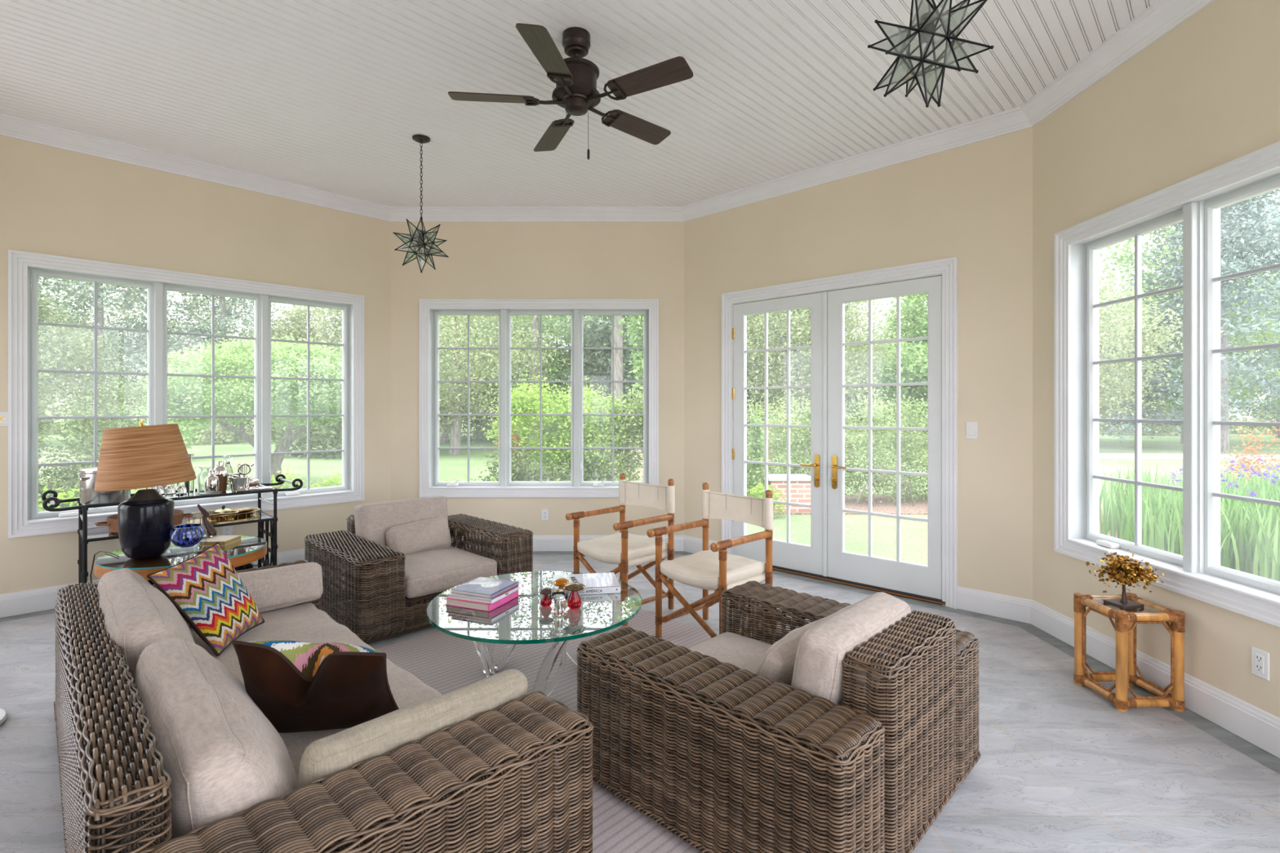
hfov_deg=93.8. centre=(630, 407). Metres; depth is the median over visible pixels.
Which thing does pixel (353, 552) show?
wicker armchair
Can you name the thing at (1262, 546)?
clump
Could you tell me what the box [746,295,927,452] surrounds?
leafy tree
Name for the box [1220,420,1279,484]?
shrub
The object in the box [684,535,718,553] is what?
baseboard
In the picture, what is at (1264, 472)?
flower
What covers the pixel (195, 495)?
shelf
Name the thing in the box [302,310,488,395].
leafy tree
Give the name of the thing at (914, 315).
leafy tree
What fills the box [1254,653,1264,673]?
receptacle
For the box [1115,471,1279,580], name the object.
clump
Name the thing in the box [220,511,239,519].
brass bowl
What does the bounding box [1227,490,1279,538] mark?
clump
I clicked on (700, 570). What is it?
seat cushion
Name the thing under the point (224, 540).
book
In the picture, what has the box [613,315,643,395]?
maple
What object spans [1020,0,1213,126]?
trim
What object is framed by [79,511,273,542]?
shelf
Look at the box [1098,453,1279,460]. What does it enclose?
lane
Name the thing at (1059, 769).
floor
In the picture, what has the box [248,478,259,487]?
lidded jar
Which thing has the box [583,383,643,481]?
shrub
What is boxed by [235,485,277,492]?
serving tray
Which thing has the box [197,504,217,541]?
bird figurine
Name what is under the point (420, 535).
lumbar cushion
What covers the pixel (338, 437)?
bush
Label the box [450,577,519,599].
book
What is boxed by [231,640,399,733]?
throw pillow
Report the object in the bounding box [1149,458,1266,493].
clump
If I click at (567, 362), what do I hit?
leafy tree
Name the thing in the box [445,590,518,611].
book
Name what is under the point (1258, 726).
baseboard
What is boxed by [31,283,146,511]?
bush
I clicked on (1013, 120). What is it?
trim
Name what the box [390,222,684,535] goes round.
wall
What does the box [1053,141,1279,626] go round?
window
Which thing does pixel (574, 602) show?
mushroom
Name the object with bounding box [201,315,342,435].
leafy tree
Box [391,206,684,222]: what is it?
trim
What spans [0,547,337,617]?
baseboard
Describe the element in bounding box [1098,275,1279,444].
leafy tree
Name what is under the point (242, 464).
strainer
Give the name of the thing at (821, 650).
cushion
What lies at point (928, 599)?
trim
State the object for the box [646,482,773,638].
chair
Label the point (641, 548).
seat cushion
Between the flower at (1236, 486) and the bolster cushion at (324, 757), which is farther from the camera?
the flower at (1236, 486)
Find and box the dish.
[230,507,254,517]
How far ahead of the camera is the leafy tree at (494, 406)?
30.02 m
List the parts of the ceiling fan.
blade, blade, blade, pull chain, blade, blade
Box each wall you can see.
[0,135,390,594]
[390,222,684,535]
[684,127,1032,599]
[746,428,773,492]
[1032,0,1279,718]
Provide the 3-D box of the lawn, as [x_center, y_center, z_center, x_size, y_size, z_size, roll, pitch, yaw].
[0.000,1.675,15.000,180.000,0.050,150.000,0,0,0]
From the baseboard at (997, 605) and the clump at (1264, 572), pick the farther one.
the clump at (1264, 572)
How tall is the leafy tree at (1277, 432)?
13.895 m
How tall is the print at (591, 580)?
0.001 m
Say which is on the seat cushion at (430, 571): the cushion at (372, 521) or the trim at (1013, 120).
the cushion at (372, 521)
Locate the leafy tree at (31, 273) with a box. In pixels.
[31,272,79,337]
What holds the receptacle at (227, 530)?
attached to the power outlet at (226, 530)
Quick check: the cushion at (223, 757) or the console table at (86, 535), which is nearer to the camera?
the cushion at (223, 757)
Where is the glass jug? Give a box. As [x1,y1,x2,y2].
[195,466,211,493]
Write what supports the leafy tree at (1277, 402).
on the lawn
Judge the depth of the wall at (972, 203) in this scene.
4.18 m
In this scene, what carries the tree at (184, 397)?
on the lawn
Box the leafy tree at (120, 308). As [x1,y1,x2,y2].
[39,279,279,403]
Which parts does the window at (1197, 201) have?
crank handle, sash, sill, sash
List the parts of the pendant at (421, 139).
leaded frame, chain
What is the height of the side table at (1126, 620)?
0.458 m
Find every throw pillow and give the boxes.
[146,542,265,656]
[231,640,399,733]
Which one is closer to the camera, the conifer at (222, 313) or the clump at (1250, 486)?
the clump at (1250, 486)
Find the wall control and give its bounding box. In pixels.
[0,411,8,426]
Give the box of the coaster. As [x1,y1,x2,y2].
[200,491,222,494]
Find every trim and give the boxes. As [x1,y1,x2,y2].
[0,113,391,222]
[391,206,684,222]
[680,106,1032,222]
[721,257,958,608]
[764,564,945,605]
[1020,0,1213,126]
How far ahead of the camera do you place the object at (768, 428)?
11.40 m
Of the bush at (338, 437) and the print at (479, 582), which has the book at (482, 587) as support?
the print at (479, 582)
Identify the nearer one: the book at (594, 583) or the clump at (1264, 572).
the book at (594, 583)
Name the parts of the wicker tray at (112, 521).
loop handle, loop handle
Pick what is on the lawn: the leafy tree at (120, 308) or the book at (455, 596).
the leafy tree at (120, 308)
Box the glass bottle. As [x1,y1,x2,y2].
[188,453,195,493]
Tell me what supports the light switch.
attached to the wall at (972, 203)
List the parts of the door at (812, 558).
lever, handle plate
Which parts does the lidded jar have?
lid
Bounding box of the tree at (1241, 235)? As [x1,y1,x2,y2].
[1098,188,1279,451]
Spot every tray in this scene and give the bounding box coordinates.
[94,509,193,533]
[185,507,260,524]
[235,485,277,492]
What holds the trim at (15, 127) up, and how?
attached to the wall at (54, 201)
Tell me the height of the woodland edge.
7.796 m
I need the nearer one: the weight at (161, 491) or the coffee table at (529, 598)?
the coffee table at (529, 598)
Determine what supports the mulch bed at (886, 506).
on the lawn
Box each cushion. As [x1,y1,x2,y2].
[94,568,195,692]
[134,637,297,839]
[181,562,323,626]
[189,602,517,852]
[297,668,528,787]
[354,496,448,546]
[359,545,497,598]
[385,516,451,554]
[577,532,667,564]
[644,631,891,782]
[660,550,765,590]
[755,617,825,685]
[791,591,911,709]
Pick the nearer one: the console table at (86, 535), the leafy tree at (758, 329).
the console table at (86, 535)
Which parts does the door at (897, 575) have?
handle plate, lever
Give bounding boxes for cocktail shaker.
[204,469,219,493]
[213,461,227,491]
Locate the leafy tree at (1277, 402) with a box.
[1167,267,1279,420]
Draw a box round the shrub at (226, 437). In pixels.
[167,404,528,444]
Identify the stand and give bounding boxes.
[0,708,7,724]
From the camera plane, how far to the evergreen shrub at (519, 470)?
8.17 m
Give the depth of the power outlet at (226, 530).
4.89 m
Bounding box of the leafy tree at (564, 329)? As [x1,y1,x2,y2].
[466,315,633,434]
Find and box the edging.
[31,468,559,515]
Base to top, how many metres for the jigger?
0.154 m
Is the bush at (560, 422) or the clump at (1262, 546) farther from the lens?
the bush at (560, 422)
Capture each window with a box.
[8,249,364,537]
[418,298,658,497]
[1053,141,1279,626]
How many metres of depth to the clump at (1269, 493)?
6.48 m
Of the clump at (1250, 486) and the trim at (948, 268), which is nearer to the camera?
the trim at (948, 268)
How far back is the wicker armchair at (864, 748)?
1.88 m
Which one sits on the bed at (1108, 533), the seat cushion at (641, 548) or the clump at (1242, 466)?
the clump at (1242, 466)
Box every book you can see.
[199,534,241,546]
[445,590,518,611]
[447,586,519,604]
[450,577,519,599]
[552,572,620,595]
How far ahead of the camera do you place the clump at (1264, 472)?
7.71 m
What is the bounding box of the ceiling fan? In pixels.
[448,22,693,159]
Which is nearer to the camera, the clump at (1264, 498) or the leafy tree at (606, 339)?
the clump at (1264, 498)
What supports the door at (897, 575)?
in the wall at (972, 203)
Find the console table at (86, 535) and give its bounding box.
[41,474,302,583]
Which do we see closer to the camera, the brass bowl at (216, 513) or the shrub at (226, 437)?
the brass bowl at (216, 513)
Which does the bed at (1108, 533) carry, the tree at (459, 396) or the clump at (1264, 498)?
the clump at (1264, 498)
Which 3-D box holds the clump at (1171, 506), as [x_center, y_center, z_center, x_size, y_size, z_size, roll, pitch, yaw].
[6.029,1.192,6.759,1.048,0.876,1.236,0,0,-13]
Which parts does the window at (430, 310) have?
crank handle, sash, sill, sash, crank handle, sash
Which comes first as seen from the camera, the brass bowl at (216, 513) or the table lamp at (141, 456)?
the table lamp at (141, 456)
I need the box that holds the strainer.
[237,463,254,477]
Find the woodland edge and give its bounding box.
[31,369,1277,435]
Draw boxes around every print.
[465,577,502,587]
[558,573,617,587]
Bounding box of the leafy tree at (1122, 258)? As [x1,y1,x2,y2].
[1098,223,1243,446]
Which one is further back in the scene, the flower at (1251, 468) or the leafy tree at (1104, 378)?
the leafy tree at (1104, 378)
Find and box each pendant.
[392,134,448,272]
[867,0,993,107]
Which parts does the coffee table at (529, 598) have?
leg, glass, leg, leg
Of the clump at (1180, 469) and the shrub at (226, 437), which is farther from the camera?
the shrub at (226, 437)
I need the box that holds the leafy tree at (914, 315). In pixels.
[856,293,927,408]
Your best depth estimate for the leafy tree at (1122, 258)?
23.40 m
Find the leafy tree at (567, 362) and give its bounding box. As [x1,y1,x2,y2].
[542,315,643,416]
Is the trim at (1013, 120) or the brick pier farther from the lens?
the brick pier
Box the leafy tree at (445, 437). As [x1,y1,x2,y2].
[324,313,545,443]
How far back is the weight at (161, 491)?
4.21 m
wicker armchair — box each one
[304,513,533,644]
[576,580,981,852]
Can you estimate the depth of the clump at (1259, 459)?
8.09 m
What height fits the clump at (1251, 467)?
0.976 m
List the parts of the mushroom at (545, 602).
stem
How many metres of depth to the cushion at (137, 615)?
2.12 m
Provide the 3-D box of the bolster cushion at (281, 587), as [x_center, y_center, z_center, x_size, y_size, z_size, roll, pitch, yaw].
[-1.919,0.932,3.024,0.155,0.218,0.667,0,0,44]
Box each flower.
[1170,471,1182,481]
[1220,471,1258,498]
[1224,458,1244,479]
[1237,462,1279,485]
[1248,464,1279,483]
[1257,457,1279,473]
[1260,463,1275,479]
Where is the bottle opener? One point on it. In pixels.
(238, 464)
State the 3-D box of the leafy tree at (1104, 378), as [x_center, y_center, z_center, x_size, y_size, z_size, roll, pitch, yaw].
[15.382,-1.724,20.354,6.757,6.974,6.338,0,0,27]
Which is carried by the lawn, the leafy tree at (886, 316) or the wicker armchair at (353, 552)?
the leafy tree at (886, 316)
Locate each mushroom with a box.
[538,586,553,607]
[549,588,568,616]
[553,577,569,591]
[563,582,585,609]
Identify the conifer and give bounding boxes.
[126,292,287,440]
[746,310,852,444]
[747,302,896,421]
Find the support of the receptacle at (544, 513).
attached to the power outlet at (544, 513)
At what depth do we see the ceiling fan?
3.02 m
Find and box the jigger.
[222,471,239,477]
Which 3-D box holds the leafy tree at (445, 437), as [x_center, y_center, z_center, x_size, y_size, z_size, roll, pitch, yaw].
[-8.751,-2.071,27.923,9.639,7.666,9.567,0,0,37]
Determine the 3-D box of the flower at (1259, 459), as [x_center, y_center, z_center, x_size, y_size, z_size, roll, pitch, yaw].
[8.681,0.784,8.078,0.347,0.259,0.154,0,0,5]
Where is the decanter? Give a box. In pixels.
[222,453,233,490]
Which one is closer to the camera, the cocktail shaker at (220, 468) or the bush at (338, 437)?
the cocktail shaker at (220, 468)
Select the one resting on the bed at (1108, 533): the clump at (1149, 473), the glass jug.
the clump at (1149, 473)
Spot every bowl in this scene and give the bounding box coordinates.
[165,523,208,555]
[207,511,223,521]
[214,505,231,518]
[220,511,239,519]
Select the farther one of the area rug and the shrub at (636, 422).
the shrub at (636, 422)
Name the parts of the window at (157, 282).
crank handle, sash, sill, sash, crank handle, sash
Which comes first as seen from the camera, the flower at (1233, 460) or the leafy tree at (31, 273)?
the flower at (1233, 460)
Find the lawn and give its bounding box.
[31,418,1279,564]
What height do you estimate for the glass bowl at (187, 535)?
0.162 m
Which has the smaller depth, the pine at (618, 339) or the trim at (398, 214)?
the trim at (398, 214)
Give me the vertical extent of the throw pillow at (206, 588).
0.398 m
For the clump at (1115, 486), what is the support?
on the bed at (1108, 533)
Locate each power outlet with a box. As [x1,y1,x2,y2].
[222,524,232,535]
[541,509,548,520]
[1251,646,1269,680]
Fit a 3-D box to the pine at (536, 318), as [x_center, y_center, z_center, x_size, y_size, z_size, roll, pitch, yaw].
[-3.600,-6.795,23.978,5.926,16.894,6.049,0,0,-12]
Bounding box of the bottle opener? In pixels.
[237,463,242,477]
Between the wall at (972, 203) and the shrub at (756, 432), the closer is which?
the wall at (972, 203)
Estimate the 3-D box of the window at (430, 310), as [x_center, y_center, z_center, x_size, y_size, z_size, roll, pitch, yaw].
[-0.897,-0.095,5.914,2.330,1.930,0.180,0,0,0]
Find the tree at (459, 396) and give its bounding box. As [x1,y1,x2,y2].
[329,309,569,455]
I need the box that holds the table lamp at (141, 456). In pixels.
[89,420,196,583]
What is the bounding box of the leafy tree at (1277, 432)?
[1142,194,1279,438]
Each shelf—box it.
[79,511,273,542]
[85,485,260,505]
[253,564,262,568]
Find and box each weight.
[154,485,164,496]
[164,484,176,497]
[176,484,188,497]
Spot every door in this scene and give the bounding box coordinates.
[732,291,827,576]
[827,275,942,599]
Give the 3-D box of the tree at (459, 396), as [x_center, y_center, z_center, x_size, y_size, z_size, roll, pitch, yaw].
[-6.365,-1.998,20.843,8.145,7.521,8.049,0,0,40]
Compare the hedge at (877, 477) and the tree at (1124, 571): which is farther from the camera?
the hedge at (877, 477)
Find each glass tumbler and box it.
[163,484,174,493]
[177,480,190,494]
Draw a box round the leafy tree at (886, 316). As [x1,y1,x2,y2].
[862,294,1105,388]
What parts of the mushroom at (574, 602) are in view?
stem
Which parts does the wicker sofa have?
backrest, arm, arm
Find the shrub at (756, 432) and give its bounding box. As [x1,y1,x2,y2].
[746,413,764,496]
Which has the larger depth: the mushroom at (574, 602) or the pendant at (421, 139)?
the pendant at (421, 139)
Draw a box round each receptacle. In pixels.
[224,527,230,535]
[542,511,546,518]
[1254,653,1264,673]
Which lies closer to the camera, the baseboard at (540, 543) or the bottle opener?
the bottle opener
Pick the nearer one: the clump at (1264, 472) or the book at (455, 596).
the book at (455, 596)
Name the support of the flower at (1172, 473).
on the clump at (1174, 546)
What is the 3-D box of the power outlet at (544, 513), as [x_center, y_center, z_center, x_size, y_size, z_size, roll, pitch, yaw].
[-0.841,1.045,5.849,0.070,0.115,0.010,0,0,0]
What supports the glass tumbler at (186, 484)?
on the console table at (86, 535)
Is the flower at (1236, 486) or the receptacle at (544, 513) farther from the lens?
the flower at (1236, 486)
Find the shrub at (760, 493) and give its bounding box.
[746,481,786,517]
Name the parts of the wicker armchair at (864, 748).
arm, arm, backrest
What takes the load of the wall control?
attached to the wall at (54, 201)
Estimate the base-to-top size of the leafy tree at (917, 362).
5.294 m
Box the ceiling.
[0,0,1157,206]
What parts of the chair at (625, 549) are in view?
leg, seat rail, armrest, leg, leg, seat rail, armrest, leg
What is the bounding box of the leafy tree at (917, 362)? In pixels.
[763,328,927,446]
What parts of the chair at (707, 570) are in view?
leg, seat rail, armrest, leg, leg, seat rail, armrest, leg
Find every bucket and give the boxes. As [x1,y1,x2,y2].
[78,460,130,504]
[226,475,253,492]
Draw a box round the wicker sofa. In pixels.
[53,560,593,852]
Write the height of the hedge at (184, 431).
2.806 m
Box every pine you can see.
[483,315,607,449]
[548,315,636,453]
[565,315,628,395]
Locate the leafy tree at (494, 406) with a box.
[440,315,626,436]
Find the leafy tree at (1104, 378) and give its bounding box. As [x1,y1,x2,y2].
[1098,258,1227,432]
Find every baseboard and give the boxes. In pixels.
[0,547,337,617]
[451,535,684,551]
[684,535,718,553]
[957,586,1032,623]
[1031,600,1279,758]
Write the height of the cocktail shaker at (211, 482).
0.169 m
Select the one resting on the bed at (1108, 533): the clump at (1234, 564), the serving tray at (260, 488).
the clump at (1234, 564)
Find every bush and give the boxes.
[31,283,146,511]
[253,382,342,459]
[471,368,643,481]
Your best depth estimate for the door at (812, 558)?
5.06 m
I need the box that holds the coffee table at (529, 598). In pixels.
[426,571,641,696]
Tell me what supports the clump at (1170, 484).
on the bed at (1108, 533)
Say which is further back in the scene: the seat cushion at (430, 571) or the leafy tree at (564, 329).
the leafy tree at (564, 329)
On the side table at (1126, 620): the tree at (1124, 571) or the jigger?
the tree at (1124, 571)
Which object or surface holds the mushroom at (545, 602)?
on the coffee table at (529, 598)
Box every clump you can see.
[1098,471,1182,542]
[1099,467,1182,532]
[1102,462,1173,523]
[1113,475,1240,551]
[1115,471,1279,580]
[1124,472,1272,509]
[1129,469,1261,502]
[1146,471,1279,581]
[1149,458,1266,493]
[1152,477,1274,559]
[1158,466,1256,493]
[1181,466,1279,492]
[1220,462,1279,511]
[1221,464,1279,515]
[1221,480,1279,565]
[1224,469,1279,500]
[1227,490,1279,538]
[1229,487,1279,581]
[1231,463,1279,495]
[1239,457,1279,489]
[1246,472,1279,512]
[1261,506,1275,566]
[1267,480,1279,514]
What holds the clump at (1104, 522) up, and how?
on the bed at (1108, 533)
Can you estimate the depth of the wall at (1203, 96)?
3.00 m
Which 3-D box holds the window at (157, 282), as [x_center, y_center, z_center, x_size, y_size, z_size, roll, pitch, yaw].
[-3.404,-0.095,4.887,0.180,1.930,2.330,0,0,45]
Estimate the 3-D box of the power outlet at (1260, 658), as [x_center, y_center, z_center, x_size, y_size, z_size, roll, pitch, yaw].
[2.600,1.055,2.473,0.010,0.115,0.070,0,0,0]
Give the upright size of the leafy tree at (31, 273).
10.702 m
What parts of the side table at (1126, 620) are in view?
leg, rail, rail, rail, rail, leg, glass, leg, rail, rail, rail, rail, leg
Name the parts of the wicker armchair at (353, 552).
arm, backrest, arm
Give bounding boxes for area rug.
[375,607,842,852]
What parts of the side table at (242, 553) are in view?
glass, leg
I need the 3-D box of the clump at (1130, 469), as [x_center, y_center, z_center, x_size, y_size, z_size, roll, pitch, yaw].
[7.137,1.191,7.499,1.312,0.877,1.038,0,0,20]
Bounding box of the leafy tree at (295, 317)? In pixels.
[244,304,342,409]
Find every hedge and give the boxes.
[44,379,208,457]
[746,382,927,506]
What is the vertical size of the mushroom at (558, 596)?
0.120 m
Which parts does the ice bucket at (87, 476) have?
handle, lid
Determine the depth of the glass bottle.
4.50 m
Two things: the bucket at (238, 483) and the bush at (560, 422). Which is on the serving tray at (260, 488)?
the bucket at (238, 483)
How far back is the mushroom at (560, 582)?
3.01 m
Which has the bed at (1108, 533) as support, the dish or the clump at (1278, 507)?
the clump at (1278, 507)
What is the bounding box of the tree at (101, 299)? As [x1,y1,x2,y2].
[31,274,199,401]
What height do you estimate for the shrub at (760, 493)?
0.662 m
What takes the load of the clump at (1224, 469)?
on the bed at (1108, 533)
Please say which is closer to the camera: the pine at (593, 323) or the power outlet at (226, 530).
the power outlet at (226, 530)
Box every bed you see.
[773,494,927,515]
[1098,511,1279,580]
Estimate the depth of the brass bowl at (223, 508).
4.59 m
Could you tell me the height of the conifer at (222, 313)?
12.900 m
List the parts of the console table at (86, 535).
post, woven panel, rail, post, rail, rail, post, rail, woven panel, post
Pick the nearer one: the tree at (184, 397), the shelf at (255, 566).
the shelf at (255, 566)
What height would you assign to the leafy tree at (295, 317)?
8.535 m
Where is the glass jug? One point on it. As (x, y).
(202, 476)
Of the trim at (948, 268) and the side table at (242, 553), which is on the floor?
the side table at (242, 553)
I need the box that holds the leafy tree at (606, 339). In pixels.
[569,314,784,410]
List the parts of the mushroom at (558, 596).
stem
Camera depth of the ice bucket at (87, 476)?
3.96 m
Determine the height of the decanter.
0.280 m
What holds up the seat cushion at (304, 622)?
on the wicker sofa
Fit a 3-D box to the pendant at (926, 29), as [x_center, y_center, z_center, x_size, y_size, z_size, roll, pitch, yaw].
[1.005,-1.474,2.030,0.383,0.909,0.386,0,0,0]
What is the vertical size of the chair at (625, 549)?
0.898 m
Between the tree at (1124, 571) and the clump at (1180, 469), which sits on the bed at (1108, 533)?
the clump at (1180, 469)
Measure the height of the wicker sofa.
0.629 m
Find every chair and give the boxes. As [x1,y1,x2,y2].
[565,473,675,626]
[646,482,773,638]
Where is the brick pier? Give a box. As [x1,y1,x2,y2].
[762,474,810,511]
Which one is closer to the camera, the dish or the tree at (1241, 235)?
the dish
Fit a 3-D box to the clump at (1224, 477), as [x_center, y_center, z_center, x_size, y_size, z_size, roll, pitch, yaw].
[8.324,1.197,7.946,1.061,0.866,1.330,0,0,-33]
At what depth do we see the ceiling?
3.58 m
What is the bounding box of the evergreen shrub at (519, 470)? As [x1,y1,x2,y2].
[475,435,599,481]
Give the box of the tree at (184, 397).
[128,330,342,488]
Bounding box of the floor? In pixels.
[0,551,1279,852]
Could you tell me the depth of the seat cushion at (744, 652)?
2.53 m
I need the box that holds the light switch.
[965,422,977,439]
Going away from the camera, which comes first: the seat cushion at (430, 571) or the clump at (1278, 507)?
the seat cushion at (430, 571)
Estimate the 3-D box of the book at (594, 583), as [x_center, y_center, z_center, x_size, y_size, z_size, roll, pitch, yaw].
[-0.246,0.950,3.237,0.345,0.037,0.270,0,0,-9]
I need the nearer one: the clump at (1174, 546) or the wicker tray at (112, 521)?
the wicker tray at (112, 521)
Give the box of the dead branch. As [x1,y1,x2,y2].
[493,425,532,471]
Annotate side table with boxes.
[93,535,266,585]
[1073,592,1185,711]
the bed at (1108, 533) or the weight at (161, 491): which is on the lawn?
the bed at (1108, 533)
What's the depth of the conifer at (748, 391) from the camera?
25.13 m
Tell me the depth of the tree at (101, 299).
26.61 m

